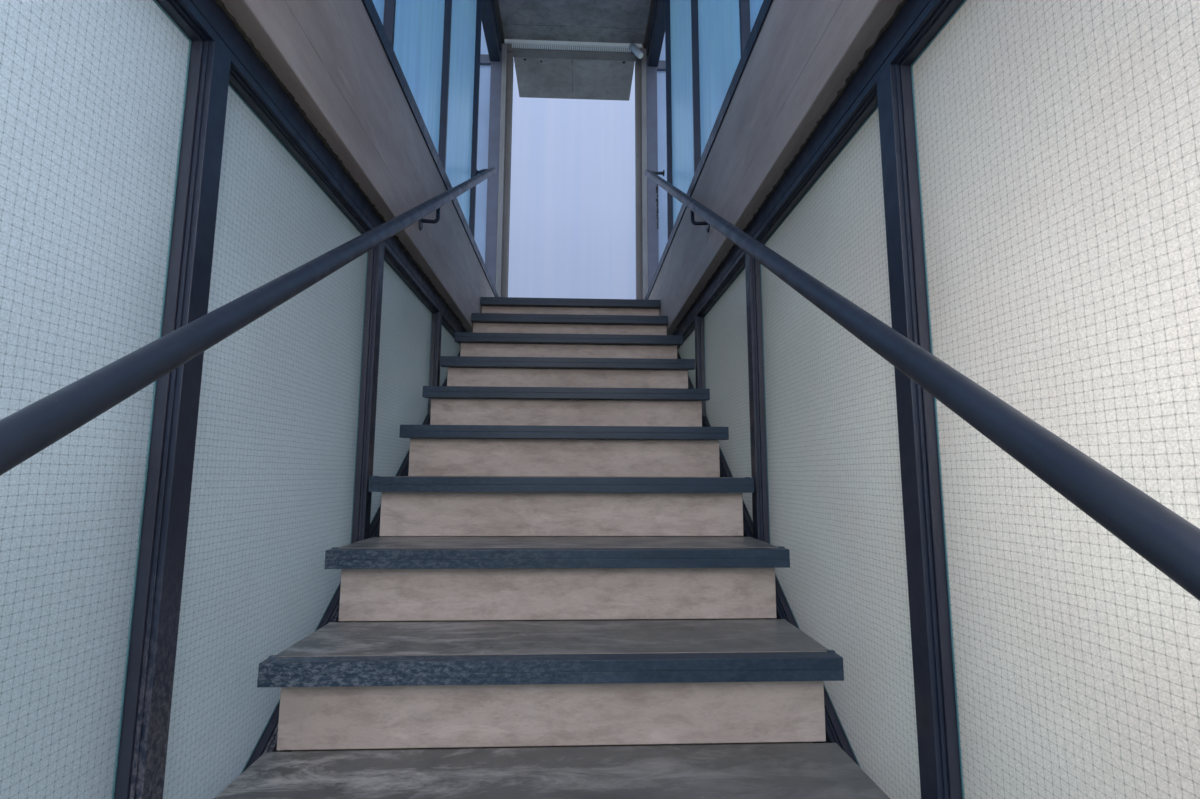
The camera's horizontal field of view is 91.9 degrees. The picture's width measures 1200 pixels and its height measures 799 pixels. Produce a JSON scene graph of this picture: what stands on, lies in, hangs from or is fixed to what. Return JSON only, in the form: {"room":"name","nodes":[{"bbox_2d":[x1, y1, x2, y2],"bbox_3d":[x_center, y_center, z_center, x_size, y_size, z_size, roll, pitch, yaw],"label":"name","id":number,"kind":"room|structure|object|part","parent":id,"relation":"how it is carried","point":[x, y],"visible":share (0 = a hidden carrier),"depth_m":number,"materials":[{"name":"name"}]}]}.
{"room":"stairwell","nodes":[
{"label":"stairwell","id":0,"kind":"room"},
{"bbox_2d":[215,0,907,334],"bbox_3d":[-0.105,-0.826,1.893,3.500,0.509,4.850,1,-7,-2],"label":"wall","id":1,"kind":"structure","parent":0,"point":[336,61],"depth_m":1.64,"materials":[{"name":"wood"}]},
{"bbox_2d":[0,0,496,798],"bbox_3d":[-0.675,-0.317,1.427,0.230,2.784,4.235,1,-7,-2],"label":"railing","id":2,"kind":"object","parent":1,"relation":"in","point":[155,174],"depth_m":0.93,"materials":[{"name":"glass"}]},
{"bbox_3d":[-0.694,0.116,0.506,0.007,1.587,0.799,1,-7,-2],"label":"glass pane","id":3,"kind":"part","parent":2,"relation":"part of","materials":[{"name":"grey"}]},
{"bbox_3d":[-0.628,-0.394,1.467,0.134,2.622,4.083,1,-7,-2],"label":"handrail","id":4,"kind":"part","parent":2,"relation":"part of","materials":[{"name":"black metal"}]},
{"bbox_3d":[-0.730,0.199,1.362,0.007,1.533,0.809,1,-7,-2],"label":"glass pane","id":5,"kind":"part","parent":2,"relation":"part of","materials":[{"name":"grey"}]},
{"bbox_3d":[-0.739,-0.576,1.450,0.100,0.018,4.090,1,-7,-2],"label":"head rail","id":6,"kind":"part","parent":2,"relation":"part of","materials":[{"name":"black metal"}]},
{"bbox_3d":[-0.740,-0.610,1.484,0.100,0.055,4.150,1,-7,-2],"label":"head plate","id":7,"kind":"part","parent":2,"relation":"part of","materials":[{"name":"blue paint"}]},
{"bbox_3d":[-0.776,0.374,2.169,0.084,1.602,2.579,1,-7,-2],"label":"closing plate","id":8,"kind":"part","parent":2,"relation":"part of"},
{"bbox_3d":[-0.741,0.240,1.335,0.100,1.655,4.070,1,-7,-2],"label":"sloping rail","id":9,"kind":"part","parent":2,"relation":"part of","materials":[{"name":"blue paint"}]},
{"bbox_3d":[-0.766,0.031,2.240,0.007,0.977,0.779,1,-7,-2],"label":"glass pane","id":10,"kind":"part","parent":2,"relation":"part of","materials":[{"name":"grey"}]},
{"bbox_3d":[-0.666,-0.655,2.165,0.009,0.051,0.034,1,-7,-2],"label":"fixing plate","id":11,"kind":"part","parent":2,"relation":"part of","materials":[{"name":"blue paint"}]},
{"bbox_3d":[-0.799,-0.135,3.055,0.007,0.440,0.684,1,-7,-2],"label":"glass pane","id":12,"kind":"part","parent":2,"relation":"part of","materials":[{"name":"grey"}]},
{"bbox_2d":[372,0,501,236],"bbox_3d":[-0.716,-2.094,2.028,0.088,2.042,4.846,1,-7,-2],"label":"window","id":13,"kind":"structure","parent":1,"relation":"in","point":[436,44],"depth_m":2.94,"materials":[{"name":"glass"}]},
{"bbox_3d":[-0.722,-2.075,1.676,0.010,1.856,0.794,1,-7,-2],"label":"glass pane","id":14,"kind":"part","parent":13,"relation":"part of","materials":[{"name":"blue glass"}]},
{"bbox_3d":[-0.757,-1.972,2.479,0.010,1.856,0.784,1,-7,-2],"label":"glass pane","id":15,"kind":"part","parent":13,"relation":"part of","materials":[{"name":"blue glass"}]},
{"bbox_3d":[-0.791,-1.869,3.279,0.010,1.856,0.789,1,-7,-2],"label":"glass pane","id":16,"kind":"part","parent":13,"relation":"part of","materials":[{"name":"blue glass"}]},
{"bbox_3d":[-0.712,-3.030,2.148,0.088,0.155,4.846,1,-7,-2],"label":"rail","id":17,"kind":"part","parent":13,"relation":"part of","materials":[{"name":"black metal"}]},
{"bbox_2d":[474,21,501,288],"bbox_3d":[-1.039,-1.950,4.475,0.531,2.795,0.060,1,-7,-2],"label":"window","id":18,"kind":"structure","parent":1,"relation":"in","point":[486,208],"depth_m":4.46,"materials":[{"name":"clear glass"}]},
{"bbox_3d":[-1.082,-1.628,4.434,0.448,2.021,0.006,1,-7,-2],"label":"glass pane","id":19,"kind":"part","parent":18,"relation":"part of","materials":[{"name":"glass"}]},
{"bbox_3d":[-1.077,-3.021,4.614,0.448,0.636,0.006,1,-7,-2],"label":"transom pane","id":20,"kind":"part","parent":18,"relation":"part of","materials":[{"name":"clear glass"}]},
{"bbox_3d":[-0.816,-1.671,4.448,0.083,2.235,0.060,1,-7,-2],"label":"post","id":21,"kind":"part","parent":18,"relation":"part of","materials":[{"name":"grey metal"}]},
{"bbox_2d":[496,44,647,299],"bbox_3d":[-0.217,-1.753,4.758,1.138,2.549,0.600,1,-7,-2],"label":"door frame","id":22,"kind":"structure","parent":1,"relation":"in","point":[540,73],"depth_m":4.59,"materials":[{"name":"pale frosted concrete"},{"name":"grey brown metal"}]},
{"bbox_2d":[505,39,642,58],"bbox_3d":[-0.205,-2.735,4.520,1.083,0.180,0.121,1,-7,-2],"label":"strip","id":23,"kind":"object","parent":22,"relation":"attached to","point":[516,43],"visible":1,"depth_m":4.57,"materials":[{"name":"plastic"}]},
{"bbox_2d":[646,34,667,288],"bbox_3d":[0.628,-1.935,4.544,0.531,2.795,0.062,1,-7,-2],"label":"window","id":24,"kind":"structure","parent":1,"relation":"in","point":[657,230],"depth_m":4.51,"materials":[{"name":"clear glass"}]},
{"bbox_3d":[0.404,-1.659,4.500,0.083,2.235,0.060,1,-7,-2],"label":"post","id":25,"kind":"part","parent":24,"relation":"part of","materials":[{"name":"grey metal"}]},
{"bbox_3d":[0.674,-3.005,4.688,0.448,0.636,0.006,1,-7,-2],"label":"transom pane","id":26,"kind":"part","parent":24,"relation":"part of","materials":[{"name":"clear glass"}]},
{"bbox_3d":[0.669,-1.612,4.508,0.448,2.021,0.006,1,-7,-2],"label":"glass pane","id":27,"kind":"part","parent":24,"relation":"part of","materials":[{"name":"glass"}]},
{"bbox_2d":[647,0,763,238],"bbox_3d":[0.515,-2.083,2.080,0.088,2.042,4.846,1,-7,-2],"label":"window","id":28,"kind":"structure","parent":1,"relation":"in","point":[706,40],"depth_m":2.93,"materials":[{"name":"glass"}]},
{"bbox_3d":[0.519,-3.019,2.200,0.088,0.155,4.846,1,-7,-2],"label":"rail","id":29,"kind":"part","parent":28,"relation":"part of","materials":[{"name":"black metal"}]},
{"bbox_3d":[0.481,-1.858,3.333,0.010,1.856,0.789,1,-7,-2],"label":"glass pane","id":30,"kind":"part","parent":28,"relation":"part of","materials":[{"name":"blue glass"}]},
{"bbox_3d":[0.516,-1.961,2.533,0.010,1.856,0.784,1,-7,-2],"label":"glass pane","id":31,"kind":"part","parent":28,"relation":"part of","materials":[{"name":"blue glass"}]},
{"bbox_3d":[0.551,-2.064,1.730,0.010,1.856,0.794,1,-7,-2],"label":"glass pane","id":32,"kind":"part","parent":28,"relation":"part of","materials":[{"name":"blue glass"}]},
{"bbox_2d":[645,0,1199,798],"bbox_3d":[0.493,-0.347,1.512,0.230,2.875,4.295,1,-7,-2],"label":"railing","id":33,"kind":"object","parent":1,"relation":"in","point":[1011,188],"depth_m":0.84,"materials":[{"name":"glass"}]},
{"bbox_3d":[0.477,-0.123,3.108,0.007,0.440,0.684,1,-7,-2],"label":"glass pane","id":34,"kind":"part","parent":33,"relation":"part of","materials":[{"name":"grey"}]},
{"bbox_3d":[0.510,0.043,2.294,0.007,0.977,0.779,1,-7,-2],"label":"glass pane","id":35,"kind":"part","parent":33,"relation":"part of","materials":[{"name":"grey"}]},
{"bbox_3d":[0.558,0.252,1.389,0.100,1.655,4.070,1,-7,-2],"label":"sloping rail","id":36,"kind":"part","parent":33,"relation":"part of","materials":[{"name":"blue paint"}]},
{"bbox_3d":[0.559,-0.598,1.539,0.100,0.055,4.150,1,-7,-2],"label":"head plate","id":37,"kind":"part","parent":33,"relation":"part of","materials":[{"name":"blue paint"}]},
{"bbox_3d":[0.560,-0.564,1.505,0.100,0.018,4.090,1,-7,-2],"label":"head rail","id":38,"kind":"part","parent":33,"relation":"part of","materials":[{"name":"black metal"}]},
{"bbox_3d":[0.545,0.210,1.416,0.007,1.533,0.809,1,-7,-2],"label":"glass pane","id":39,"kind":"part","parent":33,"relation":"part of","materials":[{"name":"grey"}]},
{"bbox_3d":[0.441,-0.422,1.571,0.130,2.713,4.191,1,-7,-2],"label":"handrail","id":40,"kind":"part","parent":33,"relation":"part of","materials":[{"name":"black metal"}]},
{"bbox_3d":[0.582,0.127,0.560,0.007,1.587,0.799,1,-7,-2],"label":"glass pane","id":41,"kind":"part","parent":33,"relation":"part of","materials":[{"name":"grey"}]},
{"bbox_2d":[508,57,635,298],"bbox_3d":[-0.327,-1.825,7.361,7.000,7.500,0.150,1,-7,-2],"label":"wall","id":42,"kind":"structure","parent":0,"point":[572,232],"depth_m":7.38,"materials":[{"name":"white paint"}]},
{"bbox_2d":[494,0,654,50],"bbox_3d":[-0.099,-3.226,2.263,1.320,0.263,4.970,1,-7,-2],"label":"ceiling","id":43,"kind":"structure","parent":0,"point":[606,21],"depth_m":4.36,"materials":[{"name":"concrete"}]},
{"bbox_3d":[-0.016,0.904,-0.568,1.500,0.120,2.306,1,-7,-2],"label":"floor","id":44,"kind":"structure","parent":0,"visible":0},
{"bbox_2d":[214,297,889,798],"bbox_3d":[-0.124,0.192,2.131,1.167,1.982,2.960,1,-7,-2],"label":"staircase","id":45,"kind":"structure","parent":44,"relation":"on","point":[562,600],"depth_m":1.45,"materials":[{"name":"beige concrete"}]}
]}

